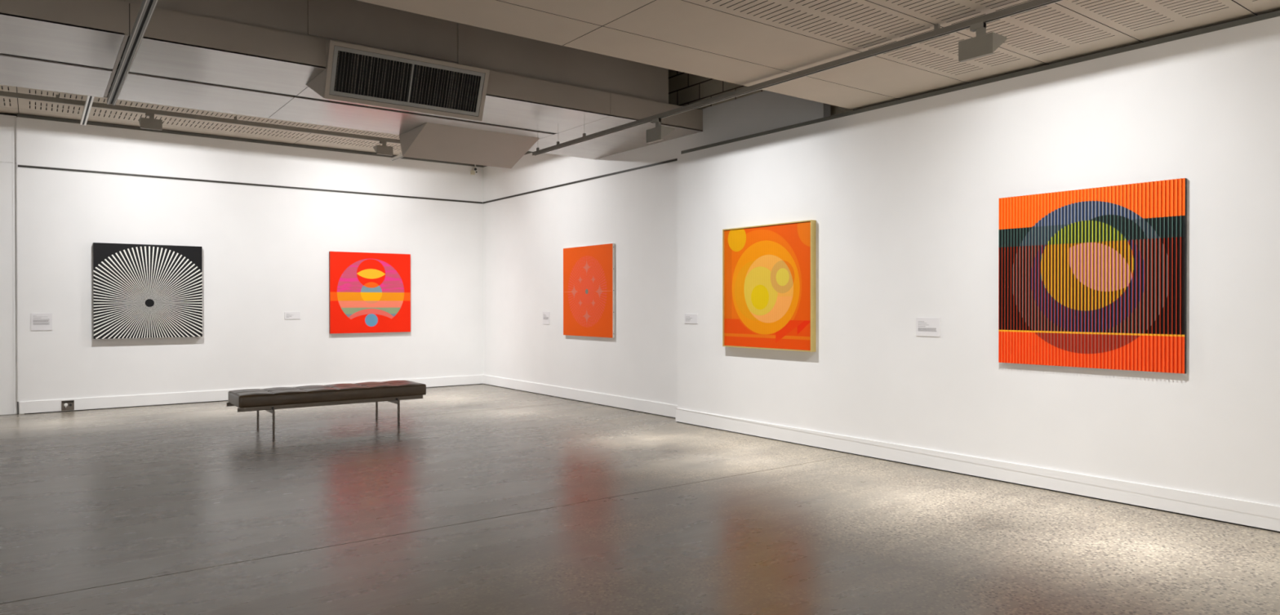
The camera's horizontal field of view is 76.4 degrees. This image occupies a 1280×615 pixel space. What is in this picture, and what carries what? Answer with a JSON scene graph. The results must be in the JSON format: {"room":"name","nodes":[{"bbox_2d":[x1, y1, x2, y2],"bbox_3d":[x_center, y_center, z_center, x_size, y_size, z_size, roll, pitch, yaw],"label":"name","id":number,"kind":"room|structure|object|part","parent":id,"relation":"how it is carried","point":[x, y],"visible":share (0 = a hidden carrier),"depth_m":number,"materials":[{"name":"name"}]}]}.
{"room":"museum","nodes":[
{"label":"museum","id":0,"kind":"room"},
{"bbox_2d":[0,84,402,155],"bbox_3d":[-6.269,-2.329,8.226,12.190,0.120,3.500,0,0,-37],"label":"ceiling","id":1,"kind":"structure","parent":0,"point":[116,117],"depth_m":9.95,"materials":[{"name":"beige metal"}]},
{"bbox_2d":[80,95,94,125],"bbox_3d":[-5.921,-2.192,8.705,0.055,0.160,1.850,0,0,-37],"label":"track","id":2,"kind":"object","parent":1,"relation":"hanging from","point":[89,100],"visible":0.73,"depth_m":8.72,"materials":[{"name":"grey metal"}]},
{"bbox_2d":[0,90,400,143],"bbox_3d":[-6.194,-2.210,8.469,10.600,0.122,0.036,0,0,-37],"label":"track","id":3,"kind":"object","parent":1,"relation":"hanging from","point":[55,100],"visible":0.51,"depth_m":9.26,"materials":[{"name":"grey metal"}]},
{"bbox_2d":[138,112,162,130],"bbox_3d":[-5.455,-2.066,9.057,0.210,0.181,0.150,0,0,-37],"label":"spotlight","id":4,"kind":"object","parent":3,"relation":"hanging from","point":[151,123],"visible":1,"depth_m":9.00,"materials":[{"name":"grey metal"}]},
{"bbox_2d":[373,140,392,155],"bbox_3d":[-3.359,-2.076,10.623,0.210,0.181,0.150,0,0,-37],"label":"spotlight","id":5,"kind":"object","parent":3,"relation":"hanging from","point":[383,149],"visible":1,"depth_m":10.57,"materials":[{"name":"grey metal"}]},
{"bbox_2d":[390,152,403,160],"bbox_3d":[-2.795,-2.204,10.728,0.040,0.162,2.750,0,0,-37],"label":"track","id":6,"kind":"object","parent":1,"relation":"hanging from","point":[400,155],"visible":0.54,"depth_m":11.62,"materials":[{"name":"grey metal"}]},
{"bbox_2d":[0,103,483,414],"bbox_3d":[-7.290,-0.946,9.610,12.200,4.400,0.130,0,0,-37],"label":"wall","id":7,"kind":"structure","parent":0,"point":[265,251],"depth_m":10.87,"materials":[{"name":"white paint"}]},
{"bbox_2d":[16,117,18,413],"bbox_3d":[-7.311,-0.485,9.541,0.010,3.480,0.038,0,0,-37],"label":"trim","id":8,"kind":"structure","parent":7,"relation":"attached to","point":[16,117],"depth_m":9.53,"materials":[{"name":"white paint"}]},
{"bbox_2d":[31,312,52,330],"bbox_3d":[-7.114,0.170,9.662,0.205,0.204,0.007,0,0,-37],"label":"wall label","id":9,"kind":"object","parent":7,"relation":"attached to","point":[39,322],"visible":1,"depth_m":9.66,"materials":[{"name":"white paper"}]},
{"bbox_2d":[61,400,74,410],"bbox_3d":[-6.896,1.180,9.795,0.126,0.118,0.030,0,0,-37],"label":"power outlet","id":10,"kind":"object","parent":7,"relation":"attached to","point":[67,404],"visible":1,"depth_m":9.80,"materials":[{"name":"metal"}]},
{"bbox_2d":[93,242,202,338],"bbox_3d":[-6.216,-0.206,10.297,1.180,1.176,0.055,0,0,-37],"label":"painting","id":11,"kind":"object","parent":7,"relation":"attached to","point":[140,291],"visible":1,"depth_m":10.25,"materials":[{"name":"black paint"}]},
{"bbox_2d":[17,113,483,167],"bbox_3d":[-4.917,-2.261,11.307,5.954,0.036,0.022,0,0,-37],"label":"trim","id":12,"kind":"structure","parent":7,"relation":"attached to","point":[18,115],"depth_m":10.86,"materials":[{"name":"grey metal"}]},
{"bbox_2d":[17,164,482,203],"bbox_3d":[-4.910,-1.669,11.297,5.939,0.026,0.010,0,0,-37],"label":"trim","id":13,"kind":"structure","parent":7,"relation":"attached to","point":[19,166],"depth_m":10.88,"materials":[{"name":"brown metal"}]},
{"bbox_2d":[19,374,483,413],"bbox_3d":[-4.906,1.165,11.311,5.930,0.139,0.015,0,0,-37],"label":"baseboard","id":14,"kind":"structure","parent":7,"relation":"attached to","point":[42,406],"depth_m":10.39,"materials":[{"name":"white paint"}]},
{"bbox_2d":[284,311,300,319],"bbox_3d":[-4.855,0.113,11.349,0.205,0.100,0.007,0,0,-37],"label":"wall label","id":15,"kind":"object","parent":7,"relation":"attached to","point":[288,315],"visible":1,"depth_m":11.35,"materials":[{"name":"white paper"}]},
{"bbox_2d":[328,251,410,333],"bbox_3d":[-3.967,-0.217,11.989,1.187,1.176,0.035,0,0,-37],"label":"painting","id":16,"kind":"object","parent":7,"relation":"attached to","point":[369,292],"visible":1,"depth_m":11.95,"materials":[{"name":"red paint"}]},
{"bbox_2d":[470,164,477,174],"bbox_3d":[-2.639,-2.197,12.945,0.094,0.160,0.100,0,0,-37],"label":"security camera","id":17,"kind":"object","parent":7,"relation":"attached to","point":[474,169],"visible":0.96,"depth_m":12.93,"materials":[{"name":"beige plastic"}]},
{"bbox_2d":[0,383,1279,614],"bbox_3d":[-2.198,1.367,2.809,12.200,0.160,17.120,0,0,-37],"label":"floor","id":18,"kind":"structure","parent":0,"point":[483,499],"depth_m":4.64,"materials":[{"name":"concrete"}]},
{"bbox_2d":[226,379,426,436],"bbox_3d":[-3.256,1.043,8.570,1.892,0.427,0.720,0,0,-37],"label":"bench","id":19,"kind":"object","parent":18,"relation":"on","point":[268,399],"visible":1,"depth_m":8.34,"materials":[{"name":"brown leather"}]},
{"bbox_3d":[-3.979,1.124,8.461,0.016,0.268,0.030,0,0,-37],"label":"leg","id":20,"kind":"part","parent":19,"relation":"part of","materials":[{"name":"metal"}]},
{"bbox_3d":[-3.566,1.127,7.908,0.016,0.268,0.030,0,0,-37],"label":"leg","id":21,"kind":"part","parent":19,"relation":"part of","materials":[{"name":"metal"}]},
{"bbox_2d":[227,379,426,407],"bbox_3d":[-3.266,0.895,8.593,1.880,0.131,0.572,0,0,-37],"label":"cushion","id":22,"kind":"object","parent":19,"relation":"on","point":[371,391],"depth_m":8.35,"materials":[{"name":"brown leather"}]},
{"bbox_3d":[-3.124,0.981,8.360,1.852,0.039,0.008,0,0,-37],"label":"rail","id":23,"kind":"part","parent":19,"relation":"part of","materials":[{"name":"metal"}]},
{"bbox_3d":[-2.983,1.119,9.205,0.016,0.268,0.030,0,0,-37],"label":"leg","id":24,"kind":"part","parent":19,"relation":"part of","materials":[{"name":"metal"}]},
{"bbox_3d":[-2.570,1.122,8.652,0.016,0.268,0.030,0,0,-37],"label":"leg","id":25,"kind":"part","parent":19,"relation":"part of","materials":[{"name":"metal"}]},
{"bbox_2d":[483,90,831,404],"bbox_3d":[-0.380,-0.497,10.306,0.100,3.485,7.030,0,0,-37],"label":"wall","id":26,"kind":"structure","parent":0,"point":[526,237],"depth_m":10.43,"materials":[{"name":"white paint"}]},
{"bbox_2d":[542,311,550,324],"bbox_3d":[-1.325,0.149,11.485,0.007,0.173,0.190,0,0,-37],"label":"wall label","id":27,"kind":"object","parent":26,"relation":"attached to","point":[546,315],"visible":1,"depth_m":11.47,"materials":[{"name":"white paper"}]},
{"bbox_2d":[482,158,677,204],"bbox_3d":[-0.997,-1.671,11.031,0.010,0.026,5.120,0,0,-37],"label":"trim","id":28,"kind":"structure","parent":26,"relation":"attached to","point":[675,159],"depth_m":10.59,"materials":[{"name":"brown metal"}]},
{"bbox_2d":[484,383,675,417],"bbox_3d":[-0.994,1.237,11.047,0.007,0.008,5.080,0,0,-37],"label":"trim","id":29,"kind":"structure","parent":26,"relation":"attached to","point":[485,384],"depth_m":10.63,"materials":[{"name":"white paint"}]},
{"bbox_2d":[563,243,614,337],"bbox_3d":[-0.678,-0.212,10.592,0.035,1.175,1.176,0,0,-37],"label":"painting","id":30,"kind":"object","parent":26,"relation":"attached to","point":[588,271],"visible":1,"depth_m":10.53,"materials":[{"name":"orange paint"}]},
{"bbox_2d":[668,69,853,115],"bbox_3d":[2.727,-0.937,6.477,0.100,4.400,17.120,0,0,-37],"label":"wall","id":31,"kind":"structure","parent":0,"point":[685,89],"depth_m":9.16,"materials":[{"name":"paint"}]},
{"bbox_2d":[355,0,1279,110],"bbox_3d":[0.066,-1.729,-0.250,12.190,0.120,9.533,0,0,-37],"label":"ceiling","id":32,"kind":"structure","parent":0,"point":[744,42],"depth_m":4.96,"materials":[{"name":"beige paint"}]},
{"bbox_2d":[106,0,158,105],"bbox_3d":[-1.034,-1.738,2.225,0.055,0.256,10.814,0,0,-37],"label":"track","id":33,"kind":"object","parent":32,"relation":"hanging from","point":[146,11],"visible":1,"depth_m":5.09,"materials":[{"name":"metal"}]},
{"bbox_2d":[532,0,1063,155],"bbox_3d":[2.067,-1.753,4.507,0.036,0.256,10.760,0,0,-37],"label":"track","id":34,"kind":"object","parent":32,"relation":"hanging from","point":[937,32],"visible":1,"depth_m":5.51,"materials":[{"name":"grey metal"}]},
{"bbox_2d":[646,118,674,143],"bbox_3d":[0.177,-1.540,7.085,0.150,0.201,0.210,0,0,-37],"label":"spotlight","id":35,"kind":"object","parent":34,"relation":"hanging from","point":[659,132],"visible":1,"depth_m":7.03,"materials":[{"name":"grey metal"}]},
{"bbox_3d":[0.159,-1.596,7.062,0.025,0.084,0.046,0,0,-37],"label":"stem","id":36,"kind":"part","parent":35,"relation":"part of","materials":[{"name":"grey metal"}]},
{"bbox_2d":[958,21,1006,62],"bbox_3d":[1.973,-1.528,4.681,0.150,0.201,0.210,0,0,-37],"label":"spotlight","id":37,"kind":"object","parent":34,"relation":"hanging from","point":[984,44],"visible":1,"depth_m":4.63,"materials":[{"name":"grey metal"}]},
{"bbox_3d":[1.955,-1.585,4.659,0.025,0.084,0.046,0,0,-37],"label":"stem","id":38,"kind":"part","parent":37,"relation":"part of","materials":[{"name":"grey metal"}]},
{"bbox_2d":[677,16,1279,506],"bbox_3d":[3.610,-0.187,4.744,0.163,2.917,10.480,0,0,-37],"label":"wall","id":39,"kind":"structure","parent":0,"point":[902,198],"depth_m":5.96,"materials":[{"name":"white paint"}]},
{"bbox_2d":[684,313,697,324],"bbox_3d":[0.547,0.121,8.703,0.007,0.103,0.213,0,0,-37],"label":"wall label","id":40,"kind":"object","parent":39,"relation":"attached to","point":[689,317],"visible":1,"depth_m":8.70,"materials":[{"name":"white paper"}]},
{"bbox_2d":[722,219,816,351],"bbox_3d":[1.209,-0.196,7.769,0.062,1.182,1.170,0,0,-37],"label":"painting","id":41,"kind":"object","parent":39,"relation":"attached to","point":[769,271],"visible":1,"depth_m":7.71,"materials":[{"name":"orange paint"}]},
{"bbox_2d":[483,374,1279,532],"bbox_3d":[2.073,1.183,6.797,0.182,0.139,15.600,0,0,-37],"label":"baseboard","id":42,"kind":"structure","parent":39,"relation":"attached to","point":[1257,514],"depth_m":6.09,"materials":[{"name":"white paint"}]},
{"bbox_2d":[915,317,939,336],"bbox_3d":[2.267,0.154,6.402,0.007,0.146,0.212,0,0,-37],"label":"wall label","id":43,"kind":"object","parent":39,"relation":"attached to","point":[925,326],"visible":1,"depth_m":6.40,"materials":[{"name":"white paper"}]},
{"bbox_2d":[680,10,1279,154],"bbox_3d":[3.581,-1.661,4.671,0.048,0.033,10.410,0,0,-37],"label":"trim","id":44,"kind":"structure","parent":39,"relation":"attached to","point":[1275,14],"depth_m":5.76,"materials":[{"name":"black metal"}]},
{"bbox_2d":[998,177,1186,373],"bbox_3d":[2.970,-0.195,5.429,0.036,1.190,1.186,0,0,-37],"label":"artwork","id":45,"kind":"object","parent":39,"relation":"attached to","point":[1094,277],"visible":1,"depth_m":5.36,"materials":[{"name":"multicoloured paint"}]},
{"bbox_3d":[-2.162,-3.163,2.814,12.300,0.100,17.120,0,0,-37],"label":"ceiling","id":46,"kind":"structure","parent":0,"visible":0},
{"bbox_2d":[116,0,668,103],"bbox_3d":[-4.936,-2.620,5.905,11.550,1.011,2.032,0,0,-37],"label":"ceiling beam","id":47,"kind":"structure","parent":46,"relation":"attached to","point":[354,22],"depth_m":7.01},
{"bbox_3d":[-3.100,-2.622,6.016,1.216,1.011,0.012,0,0,-37],"label":"panel","id":48,"kind":"part","parent":47,"relation":"part of","materials":[{"name":"grey paint"}]},
{"bbox_2d":[0,0,702,159],"bbox_3d":[-4.763,-1.998,6.053,11.999,0.230,2.127,0,0,-37],"label":"ceiling","id":49,"kind":"structure","parent":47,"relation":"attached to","point":[181,60],"depth_m":6.81,"materials":[{"name":"white paint"}]},
{"bbox_3d":[-5.971,-1.887,5.837,3.596,0.012,1.027,0,0,-37],"label":"panel","id":50,"kind":"part","parent":49,"relation":"part of","materials":[{"name":"white paint"}]},
{"bbox_3d":[-5.312,-1.883,4.955,3.596,0.012,1.024,0,0,-37],"label":"panel","id":51,"kind":"part","parent":49,"relation":"part of","materials":[{"name":"white paint"}]},
{"bbox_3d":[-6.241,-1.985,3.628,6.728,0.228,0.011,0,0,-37],"label":"panel","id":52,"kind":"part","parent":49,"relation":"part of","materials":[{"name":"grey paint"}]},
{"bbox_3d":[-3.941,-1.897,7.354,1.283,0.012,1.027,0,0,-37],"label":"panel","id":53,"kind":"part","parent":49,"relation":"part of","materials":[{"name":"white paint"}]},
{"bbox_3d":[-3.281,-1.893,6.471,1.283,0.012,1.024,0,0,-37],"label":"panel","id":54,"kind":"part","parent":49,"relation":"part of","materials":[{"name":"white paint"}]},
{"bbox_3d":[-1.920,-2.006,6.856,4.050,0.228,0.011,0,0,-37],"label":"panel","id":55,"kind":"part","parent":49,"relation":"part of","materials":[{"name":"white paint"}]},
{"bbox_2d":[306,40,489,120],"bbox_3d":[-2.078,-1.877,7.024,1.367,0.422,0.705,0,0,-37],"label":"air vent","id":56,"kind":"object","parent":49,"relation":"attached to","point":[353,73],"visible":1,"depth_m":6.78,"materials":[{"name":"metal"}]},
{"bbox_3d":[-2.341,-1.905,8.549,2.700,0.012,1.027,0,0,-37],"label":"panel","id":57,"kind":"part","parent":49,"relation":"part of","materials":[{"name":"white paint"}]},
{"bbox_3d":[-1.682,-1.901,7.666,2.700,0.012,1.024,0,0,-37],"label":"panel","id":58,"kind":"part","parent":49,"relation":"part of","materials":[{"name":"white paint"}]},
{"bbox_2d":[399,122,539,168],"bbox_3d":[-1.919,-1.876,9.094,1.325,0.447,0.880,0,0,-37],"label":"ceiling panel","id":59,"kind":"object","parent":49,"relation":"attached to","point":[431,141],"visible":0.94,"depth_m":8.96,"materials":[{"name":"metal"}]},
{"bbox_3d":[-0.442,-1.910,9.281,1.212,0.012,2.127,0,0,-37],"label":"panel","id":60,"kind":"part","parent":49,"relation":"part of","materials":[{"name":"white paint"}]},
{"bbox_3d":[0.191,-2.016,8.433,1.212,0.228,0.011,0,0,-37],"label":"panel","id":61,"kind":"part","parent":49,"relation":"part of","materials":[{"name":"white paint"}]},
{"bbox_3d":[-2.107,-2.639,6.757,1.253,0.986,0.012,0,0,-37],"label":"panel","id":62,"kind":"part","parent":47,"relation":"part of","materials":[{"name":"grey paint"}]},
{"bbox_3d":[-0.653,-2.634,7.844,2.367,1.011,0.012,0,0,-37],"label":"panel","id":63,"kind":"part","parent":47,"relation":"part of","materials":[{"name":"grey paint"}]}
]}

